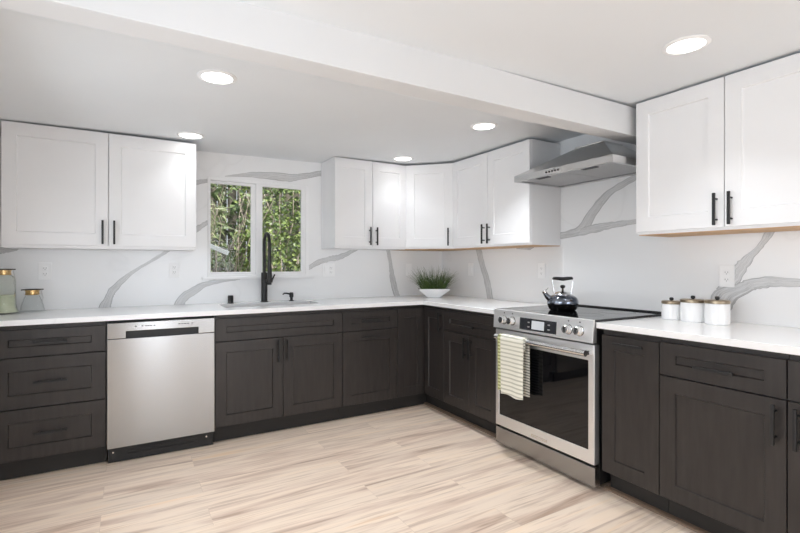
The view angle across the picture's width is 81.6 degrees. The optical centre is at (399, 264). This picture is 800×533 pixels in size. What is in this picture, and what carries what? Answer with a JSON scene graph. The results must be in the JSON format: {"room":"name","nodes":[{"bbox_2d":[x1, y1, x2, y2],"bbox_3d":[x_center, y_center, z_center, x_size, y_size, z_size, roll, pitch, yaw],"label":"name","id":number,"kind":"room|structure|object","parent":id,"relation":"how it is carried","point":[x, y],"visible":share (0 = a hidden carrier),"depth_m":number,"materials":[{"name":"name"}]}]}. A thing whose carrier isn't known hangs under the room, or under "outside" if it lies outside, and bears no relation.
{"room":"kitchen","nodes":[
{"label":"kitchen","id":0,"kind":"room"},
{"bbox_2d":[0,131,441,310],"bbox_3d":[-1.118,0.170,3.943,3.700,2.260,0.141,0,0,-30],"label":"wall","id":1,"kind":"structure","parent":0,"point":[80,278],"depth_m":3.62,"materials":[{"name":"stone"}]},
{"bbox_2d":[38,263,51,279],"bbox_3d":[-2.385,0.043,3.114,0.073,0.116,0.006,0,0,-30],"label":"wall outlet","id":2,"kind":"object","parent":1,"relation":"attached to","point":[44,269],"visible":1,"depth_m":3.11,"materials":[{"name":"white plastic"}]},
{"bbox_2d":[1,120,195,250],"bbox_3d":[-1.981,-0.485,3.147,1.072,0.760,0.355,0,0,-30],"label":"upper cabinet","id":3,"kind":"object","parent":1,"relation":"attached to","point":[62,188],"visible":1,"depth_m":3.00,"materials":[{"name":"white paint"}]},
{"bbox_2d":[169,262,179,276],"bbox_3d":[-1.708,0.037,3.510,0.073,0.116,0.006,0,0,-30],"label":"wall outlet","id":4,"kind":"object","parent":1,"relation":"attached to","point":[174,267],"visible":1,"depth_m":3.51,"materials":[{"name":"white plastic"}]},
{"bbox_2d":[202,177,313,279],"bbox_3d":[-1.166,-0.286,3.863,0.909,0.805,0.110,0,0,-30],"label":"window","id":5,"kind":"structure","parent":1,"relation":"in","point":[255,272],"depth_m":3.84,"materials":[{"name":"white plastic"}]},
{"bbox_2d":[322,264,334,276],"bbox_3d":[-0.636,0.047,4.138,0.118,0.116,0.007,0,0,-30],"label":"wall outlet","id":6,"kind":"object","parent":1,"relation":"attached to","point":[328,270],"visible":1,"depth_m":4.14,"materials":[{"name":"white plastic"}]},
{"bbox_2d":[321,157,405,249],"bbox_3d":[-0.308,-0.518,4.127,0.694,0.759,0.355,0,0,-30],"label":"upper cabinet","id":7,"kind":"object","parent":1,"relation":"attached to","point":[363,203],"visible":1,"depth_m":3.99,"materials":[{"name":"white paint"}]},
{"bbox_2d":[405,264,411,275],"bbox_3d":[0.085,0.047,4.560,0.073,0.116,0.007,0,0,-30],"label":"wall switch","id":8,"kind":"object","parent":1,"relation":"attached to","point":[408,267],"visible":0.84,"depth_m":4.55,"materials":[{"name":"white plastic"}]},
{"bbox_2d":[398,163,474,250],"bbox_3d":[0.318,-0.518,4.341,0.614,0.759,0.619,0,0,-30],"label":"upper cabinet","id":9,"kind":"object","parent":1,"relation":"attached to","point":[429,188],"visible":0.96,"depth_m":4.13,"materials":[{"name":"white paint"}]},
{"bbox_2d":[0,404,695,532],"bbox_3d":[1.192,1.250,0.000,3.700,0.100,9.200,0,0,-30],"label":"floor","id":10,"kind":"structure","parent":0,"point":[421,468],"depth_m":2.44,"materials":[{"name":"beige wood"}]},
{"bbox_2d":[0,321,108,480],"bbox_3d":[-2.127,0.767,2.882,0.525,0.866,0.664,0,0,-30],"label":"base cabinet","id":11,"kind":"object","parent":10,"relation":"on","point":[53,377],"visible":1,"depth_m":2.64,"materials":[{"name":"brown wood"}]},
{"bbox_2d":[107,316,214,462],"bbox_3d":[-1.634,0.770,3.164,0.600,0.851,0.621,0,0,-30],"label":"dishwasher","id":12,"kind":"object","parent":10,"relation":"on","point":[161,371],"visible":1,"depth_m":2.89,"materials":[{"name":"silver metal"}]},
{"bbox_2d":[212,309,342,441],"bbox_3d":[-0.980,0.767,3.554,0.914,0.866,0.664,0,0,-30],"label":"base cabinet","id":13,"kind":"object","parent":10,"relation":"on","point":[274,371],"visible":0.94,"depth_m":3.28,"materials":[{"name":"brown wood"}]},
{"bbox_2d":[339,306,396,418],"bbox_3d":[-0.378,0.767,3.907,0.478,0.866,0.664,0,0,-30],"label":"base cabinet","id":14,"kind":"object","parent":10,"relation":"on","point":[369,334],"visible":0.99,"depth_m":3.65,"materials":[{"name":"brown wood"}]},
{"bbox_2d":[392,305,451,412],"bbox_3d":[0.275,0.767,4.146,0.886,0.866,0.912,0,0,-30],"label":"base cabinet","id":15,"kind":"object","parent":10,"relation":"on","point":[420,328],"visible":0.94,"depth_m":3.84,"materials":[{"name":"brown wood"}]},
{"bbox_2d":[0,295,546,326],"bbox_3d":[-0.693,0.318,3.217,3.496,0.030,1.540,0,0,-30],"label":"countertop","id":16,"kind":"structure","parent":15,"relation":"on","point":[483,305],"depth_m":3.29,"materials":[{"name":"white stone"}]},
{"bbox_2d":[0,269,18,312],"bbox_3d":[-2.463,0.164,2.880,0.156,0.278,0.156,0,0,-42],"label":"glass jar","id":17,"kind":"object","parent":16,"relation":"on","point":[7,302],"visible":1,"depth_m":2.86,"materials":[{"name":"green glass"}]},
{"bbox_2d":[21,289,43,302],"bbox_3d":[-2.393,0.230,3.017,0.134,0.146,0.134,0,0,-42],"label":"glass jar","id":18,"kind":"object","parent":16,"relation":"on","point":[27,291],"visible":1,"depth_m":3.00,"materials":[{"name":"clear glass"}]},
{"bbox_2d":[227,295,232,303],"bbox_3d":[-1.334,0.272,3.649,0.051,0.062,0.051,0,0,-30],"label":"air gap cap","id":19,"kind":"object","parent":16,"relation":"on","point":[230,297],"visible":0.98,"depth_m":3.63,"materials":[{"name":"black metal"}]},
{"bbox_2d":[260,232,274,301],"bbox_3d":[-1.042,0.019,3.730,0.121,0.567,0.217,0,0,-30],"label":"faucet","id":20,"kind":"object","parent":16,"relation":"on","point":[266,277],"visible":0.99,"depth_m":3.76,"materials":[{"name":"black metal"}]},
{"bbox_2d":[283,292,293,300],"bbox_3d":[-0.927,0.266,3.859,0.042,0.074,0.103,0,0,33],"label":"soap dispenser","id":21,"kind":"object","parent":16,"relation":"on","point":[290,293],"visible":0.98,"depth_m":3.87,"materials":[{"name":"black metal"}]},
{"bbox_2d":[410,266,457,297],"bbox_3d":[0.311,0.143,4.322,0.518,0.321,0.516,0,0,0],"label":"potted grass","id":22,"kind":"object","parent":16,"relation":"on","point":[428,287],"depth_m":4.24,"materials":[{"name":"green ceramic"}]},
{"bbox_2d":[424,402,495,437],"bbox_3d":[0.470,1.194,3.573,0.030,0.013,1.000,0,0,-30],"label":"trim","id":23,"kind":"structure","parent":10,"relation":"on","point":[486,431],"depth_m":3.56,"materials":[{"name":"black wood"}]},
{"bbox_2d":[444,308,498,433],"bbox_3d":[0.759,0.767,3.538,0.664,0.866,0.623,0,0,-30],"label":"base cabinet","id":24,"kind":"object","parent":10,"relation":"on","point":[469,340],"visible":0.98,"depth_m":3.37,"materials":[{"name":"brown wood"}]},
{"bbox_2d":[493,304,660,487],"bbox_3d":[1.084,0.741,2.918,0.728,0.918,0.768,0,0,-30],"label":"stove","id":25,"kind":"object","parent":10,"relation":"on","point":[559,426],"visible":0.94,"depth_m":2.66,"materials":[{"name":"silver metal"}]},
{"bbox_2d":[498,334,529,399],"bbox_3d":[0.702,0.627,2.880,0.061,0.377,0.238,0,0,-30],"label":"dish towel","id":26,"kind":"object","parent":25,"relation":"hanging from","point":[513,354],"visible":0.98,"depth_m":2.84,"materials":[{"name":"beige fabric"}]},
{"bbox_2d":[542,277,578,310],"bbox_3d":[1.044,0.183,2.980,0.196,0.214,0.196,0,0,-45],"label":"kettle","id":27,"kind":"object","parent":25,"relation":"on","point":[562,300],"visible":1,"depth_m":2.93,"materials":[{"name":"black metal"}]},
{"bbox_2d":[497,305,660,321],"bbox_3d":[1.109,0.296,2.933,0.635,0.012,0.766,0,0,-30],"label":"cooktop","id":28,"kind":"object","parent":25,"relation":"in","point":[584,313],"depth_m":2.80,"materials":[{"name":"black glass"}]},
{"bbox_2d":[602,329,668,512],"bbox_3d":[1.392,0.767,2.458,0.664,0.866,0.309,0,0,-30],"label":"base cabinet","id":29,"kind":"object","parent":10,"relation":"on","point":[631,374],"visible":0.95,"depth_m":2.31,"materials":[{"name":"brown wood"}]},
{"bbox_2d":[604,485,709,532],"bbox_3d":[1.431,1.194,1.933,0.030,0.013,1.294,0,0,-30],"label":"trim","id":30,"kind":"structure","parent":10,"relation":"on","point":[662,513],"depth_m":2.24,"materials":[{"name":"black wood"}]},
{"bbox_2d":[660,337,789,532],"bbox_3d":[1.594,0.767,2.112,0.664,0.866,0.487,0,0,-30],"label":"base cabinet","id":31,"kind":"object","parent":10,"relation":"on","point":[724,409],"visible":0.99,"depth_m":1.95,"materials":[{"name":"brown wood"}]},
{"bbox_2d":[788,354,799,532],"bbox_3d":[1.838,0.767,1.696,0.664,0.866,0.473,0,0,-30],"label":"base cabinet","id":32,"kind":"object","parent":10,"relation":"on","point":[794,362],"visible":0.99,"depth_m":1.73,"materials":[{"name":"brown wood"}]},
{"bbox_2d":[596,316,799,355],"bbox_3d":[1.643,0.318,2.041,0.654,0.030,1.306,0,0,-30],"label":"countertop","id":33,"kind":"structure","parent":32,"relation":"on","point":[779,339],"depth_m":2.11,"materials":[{"name":"white stone"}]},
{"bbox_2d":[661,297,679,319],"bbox_3d":[1.514,0.241,2.586,0.100,0.123,0.100,0,0,-30],"label":"canister","id":34,"kind":"object","parent":33,"relation":"on","point":[670,309],"visible":0.86,"depth_m":2.55,"materials":[{"name":"white ceramic"}]},
{"bbox_2d":[680,295,704,322],"bbox_3d":[1.572,0.234,2.487,0.120,0.139,0.120,0,0,-30],"label":"canister","id":35,"kind":"object","parent":33,"relation":"on","point":[691,309],"visible":0.92,"depth_m":2.44,"materials":[{"name":"white ceramic"}]},
{"bbox_2d":[704,296,730,324],"bbox_3d":[1.623,0.232,2.371,0.113,0.143,0.113,0,0,-30],"label":"canister","id":36,"kind":"object","parent":33,"relation":"on","point":[717,311],"visible":1,"depth_m":2.33,"materials":[{"name":"white ceramic"}]},
{"bbox_2d":[0,0,799,165],"bbox_3d":[1.192,-0.954,0.000,3.700,0.176,9.200,0,0,-30],"label":"ceiling","id":37,"kind":"structure","parent":0,"point":[55,73],"depth_m":2.13,"materials":[{"name":"paint"}]},
{"bbox_2d":[177,132,204,138],"bbox_3d":[-1.425,-0.880,3.158,0.176,0.008,0.176,-1,0,-30],"label":"recessed light","id":38,"kind":"object","parent":37,"relation":"in","point":[190,135],"visible":1,"depth_m":3.15,"materials":[{"name":"white plastic"}]},
{"bbox_2d":[180,133,201,137],"bbox_3d":[-1.425,-0.881,3.158,0.137,0.004,0.137,-1,1,-30],"label":"diffuser","id":39,"kind":"object","parent":38,"relation":"attached to","point":[185,135],"depth_m":3.15,"materials":[{"name":"white plastic"}]},
{"bbox_2d":[197,69,236,84],"bbox_3d":[-0.859,-0.879,2.180,0.176,0.008,0.176,-1,0,-30],"label":"recessed light","id":40,"kind":"object","parent":37,"relation":"in","point":[213,76],"visible":1,"depth_m":2.17,"materials":[{"name":"white plastic"}]},
{"bbox_2d":[202,72,232,82],"bbox_3d":[-0.859,-0.881,2.180,0.137,0.004,0.137,-1,1,-30],"label":"diffuser","id":41,"kind":"object","parent":40,"relation":"attached to","point":[210,77],"depth_m":2.18,"materials":[{"name":"white plastic"}]},
{"bbox_2d":[0,0,635,144],"bbox_3d":[0.043,-0.819,1.961,3.500,0.162,0.115,0,0,-30],"label":"beam","id":42,"kind":"structure","parent":37,"relation":"attached to","point":[230,28],"depth_m":1.75,"materials":[{"name":"paint"}]},
{"bbox_2d":[393,156,412,160],"bbox_3d":[0.026,-0.904,3.953,0.176,0.008,0.176,-1,0,-30],"label":"recessed light","id":43,"kind":"object","parent":37,"relation":"in","point":[398,158],"visible":1,"depth_m":3.94,"materials":[{"name":"white plastic"}]},
{"bbox_2d":[396,157,410,160],"bbox_3d":[0.026,-0.906,3.953,0.137,0.004,0.137,-1,1,-30],"label":"diffuser","id":44,"kind":"object","parent":43,"relation":"attached to","point":[397,158],"depth_m":3.94,"materials":[{"name":"white plastic"}]},
{"bbox_2d":[470,122,497,129],"bbox_3d":[0.548,-0.904,3.030,0.176,0.008,0.176,-1,0,-30],"label":"recessed light","id":45,"kind":"object","parent":37,"relation":"in","point":[481,125],"visible":1,"depth_m":3.02,"materials":[{"name":"white plastic"}]},
{"bbox_2d":[473,124,493,129],"bbox_3d":[0.548,-0.906,3.030,0.137,0.004,0.137,-1,1,-30],"label":"diffuser","id":46,"kind":"object","parent":45,"relation":"attached to","point":[475,126],"depth_m":3.03,"materials":[{"name":"white plastic"}]},
{"bbox_2d":[662,35,711,54],"bbox_3d":[1.181,-0.904,1.914,0.176,0.008,0.176,-1,0,-30],"label":"recessed light","id":47,"kind":"object","parent":37,"relation":"in","point":[687,44],"visible":1,"depth_m":1.90,"materials":[{"name":"white plastic"}]},
{"bbox_2d":[667,38,705,52],"bbox_3d":[1.181,-0.906,1.914,0.137,0.004,0.137,-1,1,-30],"label":"diffuser","id":48,"kind":"object","parent":47,"relation":"attached to","point":[682,45],"depth_m":1.91,"materials":[{"name":"white plastic"}]},
{"bbox_2d":[418,288,449,297],"bbox_3d":[0.311,0.261,4.323,0.283,0.084,0.283,0,0,0],"label":"bowl","id":49,"kind":"object","parent":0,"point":[428,292],"depth_m":4.21,"materials":[{"name":"white ceramic"}]},
{"bbox_2d":[442,134,799,327],"bbox_3d":[2.778,0.185,0.871,0.122,2.230,9.100,0,0,-30],"label":"wall","id":50,"kind":"structure","parent":0,"point":[609,264],"depth_m":3.00,"materials":[{"name":"stone"}]},
{"bbox_2d":[468,263,472,275],"bbox_3d":[0.663,0.044,4.355,0.007,0.116,0.073,0,0,-30],"label":"wall switch","id":51,"kind":"object","parent":50,"relation":"attached to","point":[470,265],"visible":1,"depth_m":4.35,"materials":[{"name":"white plastic"}]},
{"bbox_2d":[453,139,559,249],"bbox_3d":[0.811,-0.518,3.755,0.355,0.759,0.912,0,0,-30],"label":"upper cabinet","id":52,"kind":"object","parent":50,"relation":"attached to","point":[491,211],"visible":1,"depth_m":3.51,"materials":[{"name":"white paint"}]},
{"bbox_2d":[538,263,544,277],"bbox_3d":[1.101,0.047,3.607,0.006,0.116,0.073,0,0,-30],"label":"wall outlet","id":53,"kind":"object","parent":50,"relation":"attached to","point":[541,266],"visible":1,"depth_m":3.60,"materials":[{"name":"white plastic"}]},
{"bbox_2d":[514,140,635,187],"bbox_3d":[1.183,-0.675,2.993,0.478,0.215,0.755,0,0,-30],"label":"range hood","id":54,"kind":"object","parent":50,"relation":"attached to","point":[603,160],"visible":0.93,"depth_m":2.91,"materials":[{"name":"metal"}]},
{"bbox_2d":[636,53,799,236],"bbox_3d":[1.671,-0.535,2.287,0.355,0.742,0.895,0,0,-30],"label":"upper cabinet","id":55,"kind":"object","parent":50,"relation":"attached to","point":[720,156],"visible":1,"depth_m":2.22,"materials":[{"name":"white paint"}]},
{"bbox_2d":[719,265,734,286],"bbox_3d":[1.755,0.061,2.490,0.006,0.116,0.073,0,0,-30],"label":"wall outlet","id":56,"kind":"object","parent":50,"relation":"attached to","point":[726,272],"visible":1,"depth_m":2.49,"materials":[{"name":"white plastic"}]},
{"bbox_2d":[724,270,729,274],"bbox_3d":[1.754,0.042,2.490,0.002,0.028,0.029,0,0,-30],"label":"socket","id":57,"kind":"object","parent":56,"relation":"attached to","point":[726,272],"depth_m":2.49,"materials":[{"name":"white plastic"}]},
{"bbox_2d":[724,277,729,281],"bbox_3d":[1.754,0.080,2.490,0.002,0.028,0.029,0,0,-30],"label":"socket","id":58,"kind":"object","parent":56,"relation":"attached to","point":[726,279],"depth_m":2.49,"materials":[{"name":"white plastic"}]},
{"label":"outside","id":59,"kind":"structure","parent":0,"visible":0},
{"bbox_3d":[-4.877,1.500,9.865,20.000,0.400,13.840,0,0,-30],"label":"ground","id":60,"kind":"structure","parent":59,"visible":0},
{"bbox_2d":[211,244,228,271],"bbox_3d":[-1.642,0.549,4.143,0.216,1.503,0.039,0,0,-36],"label":"board","id":61,"kind":"object","parent":60,"relation":"on","point":[216,248],"visible":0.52,"depth_m":4.14,"materials":[{"name":"white wood"}]},
{"bbox_2d":[211,183,232,271],"bbox_3d":[-2.296,0.070,4.644,1.222,2.467,0.909,0,0,-30],"label":"shrub","id":62,"kind":"object","parent":60,"relation":"on","point":[222,209],"visible":0.06,"depth_m":4.82,"materials":[{"name":"green plant"}]},
{"bbox_2d":[211,188,274,271],"bbox_3d":[-1.817,0.256,4.214,1.349,2.095,0.274,0,0,-30],"label":"bush","id":63,"kind":"object","parent":60,"relation":"on","point":[237,259],"visible":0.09,"depth_m":4.40,"materials":[{"name":"green plant"}]},
{"bbox_2d":[211,184,300,271],"bbox_3d":[-2.181,-0.405,6.246,5.296,3.844,1.257,0,0,-30],"label":"hedge","id":64,"kind":"object","parent":60,"relation":"on","point":[237,205],"visible":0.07,"depth_m":6.23,"materials":[{"name":"green plant"}]},
{"bbox_2d":[211,184,300,271],"bbox_3d":[-2.598,-0.700,6.964,8.400,4.000,0.072,0,0,-30],"label":"fence","id":65,"kind":"object","parent":60,"relation":"on","point":[235,194],"visible":0.02,"depth_m":7.02,"materials":[{"name":"green plant"}]},
{"bbox_2d":[230,185,300,271],"bbox_3d":[-1.322,0.046,5.189,1.124,2.515,0.753,0,0,-30],"label":"shrub","id":66,"kind":"object","parent":60,"relation":"on","point":[282,234],"visible":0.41,"depth_m":5.11,"materials":[{"name":"green plant"}]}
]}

